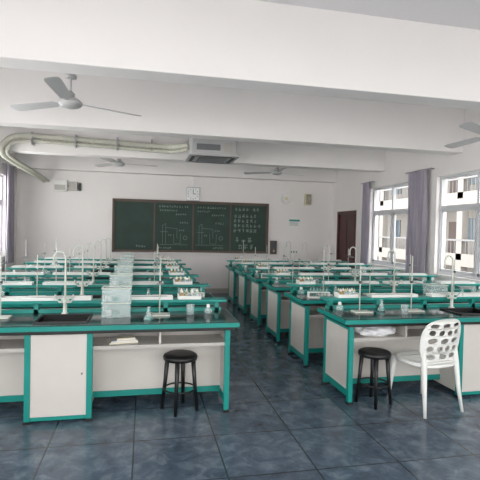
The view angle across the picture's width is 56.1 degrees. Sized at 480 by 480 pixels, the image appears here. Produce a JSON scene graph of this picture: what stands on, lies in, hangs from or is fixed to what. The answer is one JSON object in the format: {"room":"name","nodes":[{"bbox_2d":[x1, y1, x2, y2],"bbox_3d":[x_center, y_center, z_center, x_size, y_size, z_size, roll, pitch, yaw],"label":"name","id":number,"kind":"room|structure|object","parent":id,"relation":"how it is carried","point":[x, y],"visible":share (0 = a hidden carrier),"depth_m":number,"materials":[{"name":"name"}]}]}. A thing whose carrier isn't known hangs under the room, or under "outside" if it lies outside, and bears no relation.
{"room":"science classroom","nodes":[
{"label":"science classroom","id":0,"kind":"room"},
{"bbox_2d":[0,153,16,271],"bbox_3d":[-3.887,-0.366,4.176,0.200,3.530,12.200,1,1,-12],"label":"wall","id":1,"kind":"structure","parent":0,"point":[3,167],"depth_m":9.39,"materials":[{"name":"paint"}]},
{"bbox_2d":[0,175,2,250],"bbox_3d":[-4.603,-0.452,7.550,0.070,1.678,3.698,1,1,-12],"label":"window","id":2,"kind":"structure","parent":1,"relation":"in","point":[1,176],"depth_m":9.32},
{"bbox_2d":[2,163,15,263],"bbox_3d":[-4.832,-0.540,9.417,0.122,2.042,0.650,1,1,-12],"label":"window curtain","id":3,"kind":"object","parent":1,"relation":"hanging from","point":[10,169],"visible":0.99,"depth_m":9.34,"materials":[{"name":"fabric"}]},
{"bbox_2d":[0,132,188,182],"bbox_3d":[-3.234,-1.539,8.262,4.293,0.616,2.094,2,2,34],"label":"duct pipe","id":4,"kind":"object","parent":1,"relation":"attached to","point":[35,137],"visible":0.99,"depth_m":7.90,"materials":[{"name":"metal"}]},
{"bbox_2d":[10,73,140,115],"bbox_3d":[-1.626,-1.733,4.803,1.237,0.721,1.411,0,2,-39],"label":"ceiling fan","id":5,"kind":"object","parent":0,"point":[68,100],"depth_m":4.66,"materials":[{"name":"metal"}]},
{"bbox_2d":[95,158,151,166],"bbox_3d":[-2.329,-1.865,9.355,1.237,0.691,1.411,1,1,-22],"label":"ceiling fan","id":6,"kind":"object","parent":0,"point":[119,163],"depth_m":9.25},
{"bbox_2d":[16,169,332,287],"bbox_3d":[-1.349,-0.461,11.052,8.020,3.530,0.200,1,1,-12],"label":"wall","id":7,"kind":"structure","parent":0,"point":[46,217],"depth_m":10.77,"materials":[{"name":"paint"}]},
{"bbox_2d":[53,180,80,191],"bbox_3d":[-3.961,-1.239,10.322,0.600,0.260,0.102,1,1,-12],"label":"wall control box","id":8,"kind":"object","parent":7,"relation":"attached to","point":[58,185],"visible":1,"depth_m":10.27,"materials":[{"name":"white plastic"}]},
{"bbox_2d":[14,153,336,182],"bbox_3d":[-1.270,-1.879,10.801,7.620,0.680,0.250,1,1,-12],"label":"ceiling beam","id":9,"kind":"structure","parent":7,"relation":"attached to","point":[35,161],"depth_m":10.62,"materials":[{"name":"paint"}]},
{"bbox_2d":[112,198,268,253],"bbox_3d":[-1.139,-0.313,10.916,3.790,1.260,0.159,1,1,-12],"label":"blackboard","id":10,"kind":"object","parent":7,"relation":"attached to","point":[138,225],"visible":0.98,"depth_m":10.91,"materials":[{"name":"metal"}]},
{"bbox_2d":[186,187,199,200],"bbox_3d":[-1.141,-1.119,10.950,0.340,0.340,0.049,1,1,-12],"label":"wall clock","id":11,"kind":"object","parent":7,"relation":"attached to","point":[192,193],"visible":1,"depth_m":10.93,"materials":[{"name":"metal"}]},
{"bbox_2d":[205,288,227,292],"bbox_3d":[-1.365,1.246,10.985,7.619,0.120,0.015,1,1,-12],"label":"baseboard","id":12,"kind":"structure","parent":7,"relation":"attached to","point":[207,290],"depth_m":11.14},
{"bbox_2d":[270,241,276,253],"bbox_3d":[0.848,0.187,11.389,0.160,0.340,0.084,1,1,-12],"label":"control box","id":13,"kind":"object","parent":7,"relation":"attached to","point":[273,244],"visible":0.98,"depth_m":11.36,"materials":[{"name":"metal"}]},
{"bbox_2d":[281,194,289,203],"bbox_3d":[1.169,-1.047,11.424,0.240,0.240,0.084,1,1,-12],"label":"air vent","id":14,"kind":"object","parent":7,"relation":"in","point":[285,198],"visible":1,"depth_m":11.40,"materials":[{"name":"white plastic"}]},
{"bbox_2d":[288,219,299,226],"bbox_3d":[1.393,-0.444,11.524,0.320,0.200,0.013,1,1,-12],"label":"notice sign","id":15,"kind":"object","parent":7,"relation":"attached to","point":[291,222],"visible":1,"depth_m":11.52,"materials":[{"name":"white plastic"}]},
{"bbox_2d":[304,194,311,204],"bbox_3d":[1.741,-1.036,11.523,0.160,0.280,0.129,1,1,-12],"label":"wall speaker","id":16,"kind":"object","parent":7,"relation":"attached to","point":[307,197],"visible":1,"depth_m":11.47,"materials":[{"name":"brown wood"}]},
{"bbox_2d":[0,293,479,479],"bbox_3d":[-0.125,1.514,5.127,8.020,0.100,12.400,1,1,-12],"label":"floor","id":17,"kind":"structure","parent":0,"point":[282,422],"depth_m":3.51,"materials":[{"name":"tile"}]},
{"bbox_2d":[2,267,195,281],"bbox_3d":[-2.209,0.919,7.139,2.940,0.906,0.670,1,1,-12],"label":"lab table","id":18,"kind":"object","parent":17,"relation":"on","point":[7,268],"visible":0.16,"depth_m":7.06,"materials":[{"name":"teal metal"}]},
{"bbox_2d":[12,265,63,267],"bbox_3d":[-3.216,0.426,7.181,0.760,0.030,0.110,1,1,-12],"label":"tray","id":19,"kind":"object","parent":18,"relation":"on","point":[13,266],"visible":0.94,"depth_m":7.15,"materials":[{"name":"white plastic"}]},
{"bbox_2d":[74,266,108,267],"bbox_3d":[-2.419,0.441,7.350,0.540,0.030,0.110,1,1,-12],"label":"tray","id":20,"kind":"object","parent":18,"relation":"on","point":[74,266],"visible":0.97,"depth_m":7.29,"materials":[{"name":"white plastic"}]},
{"bbox_2d":[94,240,105,271],"bbox_3d":[-2.254,0.291,7.238,0.193,0.568,0.115,1,1,-12],"label":"faucet","id":21,"kind":"object","parent":18,"relation":"on","point":[100,268],"visible":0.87,"depth_m":7.26,"materials":[{"name":"white metal"}]},
{"bbox_2d":[128,266,161,267],"bbox_3d":[-1.588,0.456,7.527,0.540,0.030,0.110,1,1,-12],"label":"tray","id":22,"kind":"object","parent":18,"relation":"on","point":[133,266],"visible":0.86,"depth_m":7.50,"materials":[{"name":"white plastic"}]},
{"bbox_2d":[166,263,178,268],"bbox_3d":[-1.145,0.432,7.620,0.220,0.094,0.120,1,1,-12],"label":"tray","id":23,"kind":"object","parent":18,"relation":"on","point":[167,266],"visible":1,"depth_m":7.57,"materials":[{"name":"white plastic"}]},
{"bbox_2d":[16,262,188,273],"bbox_3d":[-2.430,0.891,8.185,2.940,0.906,0.670,1,1,-12],"label":"lab table","id":24,"kind":"object","parent":17,"relation":"on","point":[28,263],"visible":0.12,"depth_m":8.24,"materials":[{"name":"teal metal"}]},
{"bbox_2d":[34,261,64,262],"bbox_3d":[-3.467,0.398,8.221,0.540,0.030,0.110,1,1,-12],"label":"tray","id":25,"kind":"object","parent":24,"relation":"on","point":[34,261],"visible":0.66,"depth_m":8.16,"materials":[{"name":"white plastic"}]},
{"bbox_2d":[78,261,120,262],"bbox_3d":[-2.622,0.413,8.401,0.760,0.030,0.110,1,1,-12],"label":"tray","id":26,"kind":"object","parent":24,"relation":"on","point":[78,261],"visible":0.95,"depth_m":8.35,"materials":[{"name":"white plastic"}]},
{"bbox_2d":[100,239,110,265],"bbox_3d":[-2.475,0.263,8.284,0.193,0.568,0.115,1,1,-12],"label":"faucet","id":27,"kind":"object","parent":24,"relation":"on","point":[106,263],"visible":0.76,"depth_m":8.30,"materials":[{"name":"white metal"}]},
{"bbox_2d":[128,261,153,262],"bbox_3d":[-1.884,0.426,8.558,0.540,0.030,0.110,1,1,-12],"label":"tray","id":28,"kind":"object","parent":24,"relation":"on","point":[128,261],"visible":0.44,"depth_m":8.55,"materials":[{"name":"white plastic"}]},
{"bbox_2d":[1,274,204,291],"bbox_3d":[-1.985,0.947,6.083,2.940,0.906,0.670,1,1,-12],"label":"lab table","id":29,"kind":"object","parent":17,"relation":"on","point":[192,276],"visible":0.21,"depth_m":6.08,"materials":[{"name":"teal metal"}]},
{"bbox_2d":[2,272,44,274],"bbox_3d":[-2.956,0.456,6.133,0.540,0.030,0.110,1,1,-12],"label":"tray","id":30,"kind":"object","parent":29,"relation":"on","point":[3,273],"visible":0.8,"depth_m":6.11,"materials":[{"name":"white plastic"}]},
{"bbox_2d":[52,272,110,274],"bbox_3d":[-2.207,0.469,6.292,0.760,0.030,0.110,1,1,-12],"label":"tray","id":31,"kind":"object","parent":29,"relation":"on","point":[53,273],"visible":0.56,"depth_m":6.27,"materials":[{"name":"white plastic"}]},
{"bbox_2d":[85,243,98,282],"bbox_3d":[-2.030,0.320,6.181,0.193,0.568,0.115,1,1,-12],"label":"faucet","id":32,"kind":"object","parent":29,"relation":"on","point":[93,275],"visible":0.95,"depth_m":6.20,"materials":[{"name":"white metal"}]},
{"bbox_2d":[126,272,162,274],"bbox_3d":[-1.385,0.484,6.466,0.540,0.030,0.110,1,1,-12],"label":"tray","id":33,"kind":"object","parent":29,"relation":"on","point":[134,273],"visible":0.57,"depth_m":6.45,"materials":[{"name":"white plastic"}]},
{"bbox_2d":[169,268,184,274],"bbox_3d":[-0.924,0.460,6.564,0.220,0.094,0.120,1,1,-12],"label":"tray","id":34,"kind":"object","parent":29,"relation":"on","point":[171,272],"visible":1,"depth_m":6.52,"materials":[{"name":"white plastic"}]},
{"bbox_3d":[-1.603,0.548,6.199,0.252,0.128,0.192,1,1,-12],"label":"clear storage bin","id":35,"kind":"object","parent":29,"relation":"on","visible":0},
{"bbox_2d":[114,265,132,274],"bbox_3d":[-1.601,0.420,6.196,0.252,0.128,0.192,1,1,-12],"label":"clear storage bin","id":36,"kind":"object","parent":35,"relation":"on","point":[115,265],"visible":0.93,"depth_m":6.17,"materials":[{"name":"plastic"}]},
{"bbox_2d":[1,283,213,308],"bbox_3d":[-1.752,0.977,4.988,2.940,0.906,0.670,1,1,-12],"label":"lab table","id":37,"kind":"object","parent":17,"relation":"on","point":[96,294],"visible":0.25,"depth_m":5.08,"materials":[{"name":"teal metal"}]},
{"bbox_2d":[2,281,33,284],"bbox_3d":[-2.723,0.485,5.037,0.760,0.030,0.110,1,1,-12],"label":"tray","id":38,"kind":"object","parent":37,"relation":"on","point":[4,282],"visible":1,"depth_m":5.05,"materials":[{"name":"white plastic"}]},
{"bbox_2d":[29,255,45,295],"bbox_3d":[-2.216,0.398,4.887,0.180,0.460,0.164,1,1,-12],"label":"stand","id":39,"kind":"object","parent":37,"relation":"on","point":[37,269],"visible":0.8,"depth_m":4.95,"materials":[{"name":"metal"}]},
{"bbox_2d":[42,281,93,284],"bbox_3d":[-1.980,0.498,5.195,0.540,0.030,0.110,1,1,-12],"label":"tray","id":40,"kind":"object","parent":37,"relation":"on","point":[44,282],"visible":0.89,"depth_m":5.15,"materials":[{"name":"white plastic"}]},
{"bbox_2d":[73,246,89,294],"bbox_3d":[-1.797,0.349,5.086,0.193,0.568,0.115,1,1,-12],"label":"faucet","id":41,"kind":"object","parent":37,"relation":"on","point":[82,285],"visible":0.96,"depth_m":5.11,"materials":[{"name":"white metal"}]},
{"bbox_2d":[109,284,132,295],"bbox_3d":[-1.352,0.578,5.108,0.252,0.128,0.192,1,1,-12],"label":"clear storage bin","id":42,"kind":"object","parent":37,"relation":"on","point":[113,293],"visible":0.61,"depth_m":5.10,"materials":[{"name":"plastic"}]},
{"bbox_2d":[109,273,132,284],"bbox_3d":[-1.349,0.450,5.105,0.252,0.128,0.192,1,1,-12],"label":"clear storage bin","id":43,"kind":"object","parent":42,"relation":"on","point":[113,282],"visible":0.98,"depth_m":5.08,"materials":[{"name":"plastic"}]},
{"bbox_2d":[117,281,163,284],"bbox_3d":[-1.188,0.513,5.364,0.540,0.030,0.110,1,1,-12],"label":"tray","id":44,"kind":"object","parent":37,"relation":"on","point":[124,282],"visible":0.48,"depth_m":5.33,"materials":[{"name":"white plastic"}]},
{"bbox_2d":[173,276,192,284],"bbox_3d":[-0.693,0.490,5.468,0.220,0.094,0.120,1,1,-12],"label":"tray","id":45,"kind":"object","parent":37,"relation":"on","point":[176,282],"visible":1,"depth_m":5.42,"materials":[{"name":"white plastic"}]},
{"bbox_2d":[38,258,183,267],"bbox_3d":[-2.648,0.863,9.212,2.940,0.906,0.670,1,1,-12],"label":"lab table","id":46,"kind":"object","parent":17,"relation":"on","point":[41,259],"visible":0.09,"depth_m":9.31,"materials":[{"name":"teal metal"}]},
{"bbox_2d":[45,257,84,258],"bbox_3d":[-3.607,0.371,9.264,0.760,0.030,0.110,1,1,-12],"label":"tray","id":47,"kind":"object","parent":46,"relation":"on","point":[45,257],"visible":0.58,"depth_m":9.21,"materials":[{"name":"white plastic"}]},
{"bbox_2d":[131,258,156,259],"bbox_3d":[-2.040,0.400,9.598,0.540,0.030,0.110,1,1,-12],"label":"tray","id":48,"kind":"object","parent":46,"relation":"on","point":[131,258],"visible":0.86,"depth_m":9.54,"materials":[{"name":"white plastic"}]},
{"bbox_2d":[0,297,239,425],"bbox_3d":[-1.516,1.007,3.873,2.940,0.906,0.670,1,1,-12],"label":"lab table","id":49,"kind":"object","parent":17,"relation":"on","point":[56,363],"visible":1,"depth_m":3.83,"materials":[{"name":"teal laminate"}]},
{"bbox_2d":[0,251,11,318],"bbox_3d":[-2.020,0.378,3.763,0.180,0.560,0.164,1,1,-12],"label":"stand","id":50,"kind":"object","parent":49,"relation":"on","point":[1,281],"visible":1,"depth_m":3.81,"materials":[{"name":"metal"}]},
{"bbox_2d":[1,295,92,300],"bbox_3d":[-1.741,0.529,4.081,0.760,0.030,0.110,1,1,-12],"label":"tray","id":51,"kind":"object","parent":49,"relation":"on","point":[82,297],"visible":0.77,"depth_m":4.05,"materials":[{"name":"white plastic"}]},
{"bbox_2d":[52,251,73,313],"bbox_3d":[-1.561,0.379,3.971,0.193,0.568,0.115,1,1,-12],"label":"faucet","id":52,"kind":"object","parent":49,"relation":"on","point":[65,301],"visible":0.96,"depth_m":3.99,"materials":[{"name":"white metal"}]},
{"bbox_2d":[101,299,131,315],"bbox_3d":[-1.096,0.609,3.997,0.252,0.128,0.192,1,1,-12],"label":"clear storage bin","id":53,"kind":"object","parent":49,"relation":"on","point":[107,312],"visible":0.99,"depth_m":3.97,"materials":[{"name":"plastic"}]},
{"bbox_2d":[101,285,131,300],"bbox_3d":[-1.093,0.480,3.994,0.252,0.128,0.192,1,1,-12],"label":"clear storage bin","id":54,"kind":"object","parent":53,"relation":"on","point":[108,297],"visible":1,"depth_m":3.98,"materials":[{"name":"plastic"}]},
{"bbox_2d":[107,335,137,344],"bbox_3d":[-1.011,0.851,3.868,0.240,0.040,0.160,1,1,-23],"label":"stack","id":55,"kind":"object","parent":49,"relation":"on","point":[129,338],"visible":1,"depth_m":3.83,"materials":[{"name":"paper"}]},
{"bbox_2d":[114,295,172,299],"bbox_3d":[-0.909,0.544,4.258,0.540,0.030,0.110,1,1,-12],"label":"tray","id":56,"kind":"object","parent":49,"relation":"on","point":[122,297],"visible":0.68,"depth_m":4.24,"materials":[{"name":"white plastic"}]},
{"bbox_2d":[149,264,169,316],"bbox_3d":[-0.716,0.451,4.041,0.180,0.460,0.164,1,1,-12],"label":"stand","id":57,"kind":"object","parent":49,"relation":"on","point":[160,283],"visible":0.97,"depth_m":4.08,"materials":[{"name":"metal"}]},
{"bbox_2d":[177,289,200,299],"bbox_3d":[-0.489,0.519,4.346,0.220,0.094,0.120,1,1,-12],"label":"tray","id":58,"kind":"object","parent":49,"relation":"on","point":[182,296],"visible":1,"depth_m":4.30,"materials":[{"name":"white plastic"}]},
{"bbox_2d":[160,350,198,416],"bbox_3d":[-0.525,1.237,3.931,0.300,0.492,0.300,0,2,-40],"label":"round stool","id":59,"kind":"object","parent":17,"relation":"on","point":[178,357],"visible":1,"depth_m":3.91,"materials":[{"name":"black plastic"}]},
{"bbox_2d":[225,260,356,304],"bbox_3d":[1.176,0.932,10.025,2.940,0.906,0.670,1,1,-12],"label":"lab table","id":60,"kind":"object","parent":17,"relation":"on","point":[233,276],"visible":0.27,"depth_m":9.84,"materials":[{"name":"teal plastic"}]},
{"bbox_2d":[245,259,278,260],"bbox_3d":[0.486,0.445,10.134,0.760,0.030,0.110,1,1,-12],"label":"tray","id":61,"kind":"object","parent":60,"relation":"on","point":[245,259],"visible":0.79,"depth_m":10.08,"materials":[{"name":"white plastic"}]},
{"bbox_2d":[235,264,382,313],"bbox_3d":[1.393,0.960,8.998,2.940,0.906,0.670,1,1,-12],"label":"lab table","id":62,"kind":"object","parent":17,"relation":"on","point":[244,283],"visible":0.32,"depth_m":8.77,"materials":[{"name":"teal metal"}]},
{"bbox_2d":[261,262,287,263],"bbox_3d":[0.697,0.472,9.106,0.540,0.030,0.110,1,1,-12],"label":"tray","id":63,"kind":"object","parent":62,"relation":"on","point":[261,262],"visible":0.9,"depth_m":9.10,"materials":[{"name":"white plastic"}]},
{"bbox_2d":[298,263,334,264],"bbox_3d":[1.582,0.488,9.294,0.760,0.030,0.110,1,1,-12],"label":"tray","id":64,"kind":"object","parent":62,"relation":"on","point":[298,263],"visible":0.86,"depth_m":9.25,"materials":[{"name":"white plastic"}]},
{"bbox_2d":[338,263,363,264],"bbox_3d":[2.339,0.502,9.455,0.540,0.030,0.110,1,1,-12],"label":"tray","id":65,"kind":"object","parent":62,"relation":"on","point":[338,263],"visible":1,"depth_m":9.40,"materials":[{"name":"white plastic"}]},
{"bbox_2d":[247,268,417,326],"bbox_3d":[1.615,0.988,7.952,2.940,0.906,0.670,1,1,-12],"label":"lab table","id":66,"kind":"object","parent":17,"relation":"on","point":[258,292],"visible":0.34,"depth_m":7.73,"materials":[{"name":"teal metal"}]},
{"bbox_2d":[256,263,269,268],"bbox_3d":[0.406,0.460,7.950,0.220,0.094,0.120,1,1,-12],"label":"tray","id":67,"kind":"object","parent":66,"relation":"on","point":[259,266],"visible":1,"depth_m":7.91,"materials":[{"name":"white plastic"}]},
{"bbox_2d":[272,267,313,268],"bbox_3d":[0.955,0.501,8.067,0.760,0.030,0.110,1,1,-12],"label":"tray","id":68,"kind":"object","parent":66,"relation":"on","point":[272,267],"visible":1,"depth_m":8.01,"materials":[{"name":"white plastic"}]},
{"bbox_2d":[322,244,333,271],"bbox_3d":[1.570,0.360,8.050,0.193,0.568,0.115,1,1,-12],"label":"faucet","id":69,"kind":"object","parent":66,"relation":"on","point":[324,244],"visible":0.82,"depth_m":8.07,"materials":[{"name":"white metal"}]},
{"bbox_2d":[321,267,350,268],"bbox_3d":[1.757,0.516,8.238,0.540,0.030,0.110,1,1,-12],"label":"tray","id":70,"kind":"object","parent":66,"relation":"on","point":[321,267],"visible":0.73,"depth_m":8.22,"materials":[{"name":"white plastic"}]},
{"bbox_2d":[361,267,388,268],"bbox_3d":[2.511,0.529,8.398,0.540,0.030,0.110,1,1,-12],"label":"tray","id":71,"kind":"object","parent":66,"relation":"on","point":[361,267],"visible":0.9,"depth_m":8.39,"materials":[{"name":"white plastic"}]},
{"bbox_2d":[262,274,459,342],"bbox_3d":[1.839,1.016,6.896,2.940,0.906,0.670,1,1,-12],"label":"lab table","id":72,"kind":"object","parent":17,"relation":"on","point":[277,303],"visible":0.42,"depth_m":6.68,"materials":[{"name":"teal plastic"}]},
{"bbox_2d":[274,269,289,274],"bbox_3d":[0.649,0.488,6.898,0.220,0.094,0.120,1,1,-12],"label":"tray","id":73,"kind":"object","parent":72,"relation":"on","point":[278,272],"visible":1,"depth_m":6.86,"materials":[{"name":"white plastic"}]},
{"bbox_2d":[298,273,332,274],"bbox_3d":[1.181,0.530,7.012,0.540,0.030,0.110,1,1,-12],"label":"tray","id":74,"kind":"object","parent":72,"relation":"on","point":[298,273],"visible":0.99,"depth_m":6.95,"materials":[{"name":"white plastic"}]},
{"bbox_2d":[349,247,361,280],"bbox_3d":[1.794,0.388,6.994,0.193,0.568,0.115,1,1,-12],"label":"faucet","id":75,"kind":"object","parent":72,"relation":"on","point":[354,275],"visible":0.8,"depth_m":7.01,"materials":[{"name":"white metal"}]},
{"bbox_2d":[340,273,386,274],"bbox_3d":[1.978,0.544,7.181,0.760,0.030,0.110,1,1,-12],"label":"tray","id":76,"kind":"object","parent":72,"relation":"on","point":[340,273],"visible":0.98,"depth_m":7.13,"materials":[{"name":"white plastic"}]},
{"bbox_2d":[393,273,426,274],"bbox_3d":[2.780,0.559,7.352,0.540,0.030,0.110,1,1,-12],"label":"tray","id":77,"kind":"object","parent":72,"relation":"on","point":[393,273],"visible":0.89,"depth_m":7.33,"materials":[{"name":"white plastic"}]},
{"bbox_2d":[355,347,391,409],"bbox_3d":[1.245,1.272,4.184,0.300,0.492,0.300,0,2,-37],"label":"round stool","id":78,"kind":"object","parent":17,"relation":"on","point":[374,354],"visible":1,"depth_m":4.15,"materials":[{"name":"black plastic"}]},
{"bbox_2d":[284,283,479,366],"bbox_3d":[2.071,1.046,5.800,2.940,0.906,0.670,1,1,-12],"label":"lab table","id":79,"kind":"object","parent":17,"relation":"on","point":[306,324],"visible":0.38,"depth_m":5.59,"materials":[{"name":"teal plastic"}]},
{"bbox_2d":[296,276,314,283],"bbox_3d":[0.847,0.517,5.795,0.220,0.094,0.120,1,1,-12],"label":"tray","id":80,"kind":"object","parent":79,"relation":"on","point":[302,280],"visible":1,"depth_m":5.76,"materials":[{"name":"white plastic"}]},
{"bbox_2d":[307,291,329,297],"bbox_3d":[0.941,0.628,5.381,0.260,0.122,0.070,1,1,-6],"label":"test tube rack","id":81,"kind":"object","parent":79,"relation":"on","point":[308,292],"visible":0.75,"depth_m":5.35,"materials":[{"name":"white plastic"}]},
{"bbox_2d":[316,250,332,295],"bbox_3d":[1.057,0.407,5.561,0.180,0.560,0.164,1,1,-12],"label":"stand","id":82,"kind":"object","parent":79,"relation":"on","point":[323,270],"visible":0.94,"depth_m":5.61,"materials":[{"name":"metal"}]},
{"bbox_2d":[322,281,378,283],"bbox_3d":[1.457,0.560,5.926,0.760,0.030,0.110,1,1,-12],"label":"tray","id":83,"kind":"object","parent":79,"relation":"on","point":[325,282],"visible":0.94,"depth_m":5.90,"materials":[{"name":"white plastic"}]},
{"bbox_2d":[362,258,376,294],"bbox_3d":[1.682,0.468,5.716,0.180,0.460,0.164,1,1,-12],"label":"stand","id":84,"kind":"object","parent":79,"relation":"on","point":[370,271],"visible":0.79,"depth_m":5.77,"materials":[{"name":"metal"}]},
{"bbox_2d":[387,250,402,292],"bbox_3d":[2.027,0.418,5.899,0.193,0.568,0.115,1,1,-12],"label":"faucet","id":85,"kind":"object","parent":79,"relation":"on","point":[394,284],"visible":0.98,"depth_m":5.92,"materials":[{"name":"white metal"}]},
{"bbox_2d":[382,281,422,283],"bbox_3d":[2.201,0.574,6.084,0.540,0.030,0.110,1,1,-12],"label":"tray","id":86,"kind":"object","parent":79,"relation":"on","point":[384,282],"visible":0.73,"depth_m":6.05,"materials":[{"name":"white plastic"}]},
{"bbox_2d":[424,284,448,292],"bbox_3d":[2.567,0.649,5.910,0.252,0.128,0.192,1,1,-12],"label":"clear storage bin","id":87,"kind":"object","parent":79,"relation":"on","point":[430,291],"visible":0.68,"depth_m":5.87,"materials":[{"name":"plastic"}]},
{"bbox_2d":[436,281,474,283],"bbox_3d":[2.997,0.588,6.253,0.540,0.030,0.110,1,1,-12],"label":"tray","id":88,"kind":"object","parent":79,"relation":"on","point":[439,282],"visible":0.96,"depth_m":6.22,"materials":[{"name":"white plastic"}]},
{"bbox_2d":[450,259,462,292],"bbox_3d":[2.883,0.490,5.971,0.180,0.460,0.164,1,1,-12],"label":"stand","id":89,"kind":"object","parent":79,"relation":"on","point":[454,259],"visible":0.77,"depth_m":6.03,"materials":[{"name":"metal"}]},
{"bbox_2d":[317,295,479,404],"bbox_3d":[2.308,1.076,4.686,2.940,0.906,0.670,1,1,-12],"label":"lab table","id":90,"kind":"object","parent":17,"relation":"on","point":[341,356],"visible":0.84,"depth_m":4.46,"materials":[{"name":"teal plastic"}]},
{"bbox_2d":[334,288,358,297],"bbox_3d":[1.107,0.548,4.686,0.220,0.094,0.120,1,1,-12],"label":"tray","id":91,"kind":"object","parent":90,"relation":"on","point":[341,294],"visible":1,"depth_m":4.64,"materials":[{"name":"white plastic"}]},
{"bbox_2d":[350,265,372,312],"bbox_3d":[1.212,0.486,4.430,0.180,0.460,0.164,1,1,-12],"label":"stand","id":92,"kind":"object","parent":90,"relation":"on","point":[360,281],"visible":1,"depth_m":4.48,"materials":[{"name":"metal"}]},
{"bbox_2d":[354,326,395,336],"bbox_3d":[1.305,0.858,4.334,0.462,0.107,0.260,1,1,-12],"label":"plastic bag","id":93,"kind":"object","parent":90,"relation":"on","point":[387,330],"visible":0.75,"depth_m":4.25,"materials":[{"name":"plastic"}]},
{"bbox_2d":[367,293,417,297],"bbox_3d":[1.625,0.589,4.796,0.540,0.030,0.110,1,1,-12],"label":"tray","id":94,"kind":"object","parent":90,"relation":"on","point":[372,295],"visible":1,"depth_m":4.77,"materials":[{"name":"white plastic"}]},
{"bbox_2d":[402,256,424,311],"bbox_3d":[1.781,0.446,4.570,0.180,0.560,0.164,1,1,-12],"label":"stand","id":95,"kind":"object","parent":90,"relation":"on","point":[411,281],"visible":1,"depth_m":4.62,"materials":[{"name":"metal"}]},
{"bbox_2d":[426,292,479,296],"bbox_3d":[2.422,0.604,4.966,0.760,0.030,0.110,1,1,-12],"label":"tray","id":96,"kind":"object","parent":90,"relation":"on","point":[474,294],"visible":0.91,"depth_m":4.92,"materials":[{"name":"white plastic"}]},
{"bbox_2d":[443,255,463,307],"bbox_3d":[2.263,0.448,4.784,0.193,0.568,0.115,1,1,-12],"label":"faucet","id":97,"kind":"object","parent":90,"relation":"on","point":[451,297],"visible":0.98,"depth_m":4.80,"materials":[{"name":"white plastic"}]},
{"bbox_2d":[387,319,463,418],"bbox_3d":[1.708,1.105,4.150,0.456,0.849,0.506,1,1,-22],"label":"plastic chair","id":98,"kind":"object","parent":17,"relation":"on","point":[423,359],"visible":1,"depth_m":3.96,"materials":[{"name":"plastic"}]},
{"bbox_2d":[244,167,302,175],"bbox_3d":[0.973,-1.796,10.102,1.237,0.711,1.411,0,2,-37],"label":"ceiling fan","id":99,"kind":"object","parent":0,"point":[277,171],"depth_m":9.98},
{"bbox_2d":[258,0,479,29],"bbox_3d":[-0.043,-2.124,5.047,8.020,0.120,12.400,1,1,-12],"label":"ceiling","id":100,"kind":"structure","parent":0,"point":[457,13],"depth_m":3.90,"materials":[{"name":"paint"}]},
{"bbox_2d":[184,138,239,163],"bbox_3d":[-0.499,-1.765,7.884,0.860,0.741,0.860,1,1,-12],"label":"air conditioner","id":101,"kind":"object","parent":100,"relation":"attached to","point":[200,150],"visible":0.82,"depth_m":7.54,"materials":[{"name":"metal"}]},
{"bbox_2d":[331,109,479,288],"bbox_3d":[3.761,-0.228,5.802,0.200,3.530,12.200,1,1,-12],"label":"wall","id":102,"kind":"structure","parent":0,"point":[348,188],"depth_m":8.04,"materials":[{"name":"paint"}]},
{"bbox_2d":[0,126,385,171],"bbox_3d":[-0.783,-1.817,8.503,7.620,0.680,0.250,1,1,-12],"label":"ceiling beam","id":103,"kind":"structure","parent":102,"relation":"attached to","point":[251,153],"depth_m":8.57,"materials":[{"name":"paint"}]},
{"bbox_2d":[0,67,464,154],"bbox_3d":[-0.306,-1.756,6.253,7.620,0.680,0.250,1,1,-12],"label":"ceiling beam","id":104,"kind":"structure","parent":102,"relation":"attached to","point":[167,109],"depth_m":6.17,"materials":[{"name":"paint"}]},
{"bbox_2d":[0,0,479,109],"bbox_3d":[0.182,-1.694,3.955,7.620,0.680,0.250,1,1,-12],"label":"ceiling beam","id":105,"kind":"structure","parent":102,"relation":"attached to","point":[239,44],"depth_m":3.82,"materials":[{"name":"paint"}]},
{"bbox_2d":[336,210,356,266],"bbox_3d":[2.610,0.346,10.942,0.135,2.097,1.058,1,1,-12],"label":"door","id":106,"kind":"structure","parent":102,"relation":"in","point":[346,220],"depth_m":10.98,"materials":[{"name":"red wood"}]},
{"bbox_2d":[360,181,374,263],"bbox_3d":[2.754,-0.340,9.778,0.118,1.832,0.500,1,1,-12],"label":"window curtain","id":107,"kind":"object","parent":102,"relation":"attached to","point":[365,223],"visible":0.98,"depth_m":9.74,"materials":[{"name":"fabric"}]},
{"bbox_2d":[371,183,407,267],"bbox_3d":[3.076,-0.285,9.030,0.070,1.628,1.558,1,1,-12],"label":"window","id":108,"kind":"structure","parent":102,"relation":"in","point":[394,211],"depth_m":9.04,"materials":[{"name":"metal"}]},
{"bbox_2d":[405,167,433,272],"bbox_3d":[3.143,-0.301,7.944,0.118,1.852,0.750,1,1,-12],"label":"window curtain","id":109,"kind":"object","parent":102,"relation":"attached to","point":[416,234],"visible":0.93,"depth_m":7.90,"materials":[{"name":"fabric"}]},
{"bbox_2d":[437,170,479,279],"bbox_3d":[3.753,-0.199,5.837,0.070,1.628,3.568,1,1,-12],"label":"window","id":110,"kind":"structure","parent":102,"relation":"in","point":[475,275],"depth_m":7.08,"materials":[{"name":"metal"}]},
{"bbox_2d":[445,122,479,147],"bbox_3d":[2.937,-1.589,5.464,1.411,0.831,1.237,1,1,-12],"label":"ceiling fan","id":111,"kind":"object","parent":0,"point":[471,126],"depth_m":5.48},
{"label":"outside","id":112,"kind":"structure","parent":0,"visible":0},
{"bbox_3d":[29.617,6.185,16.673,54.920,0.200,100.000,1,1,-12],"label":"ground","id":113,"kind":"structure","parent":112,"visible":0},
{"bbox_2d":[377,174,477,272],"bbox_3d":[14.167,-3.501,22.595,3.020,18.200,62.500,1,1,-12],"label":"school building","id":114,"kind":"structure","parent":113,"relation":"on","point":[460,225],"depth_m":28.13,"materials":[{"name":"white concrete"}]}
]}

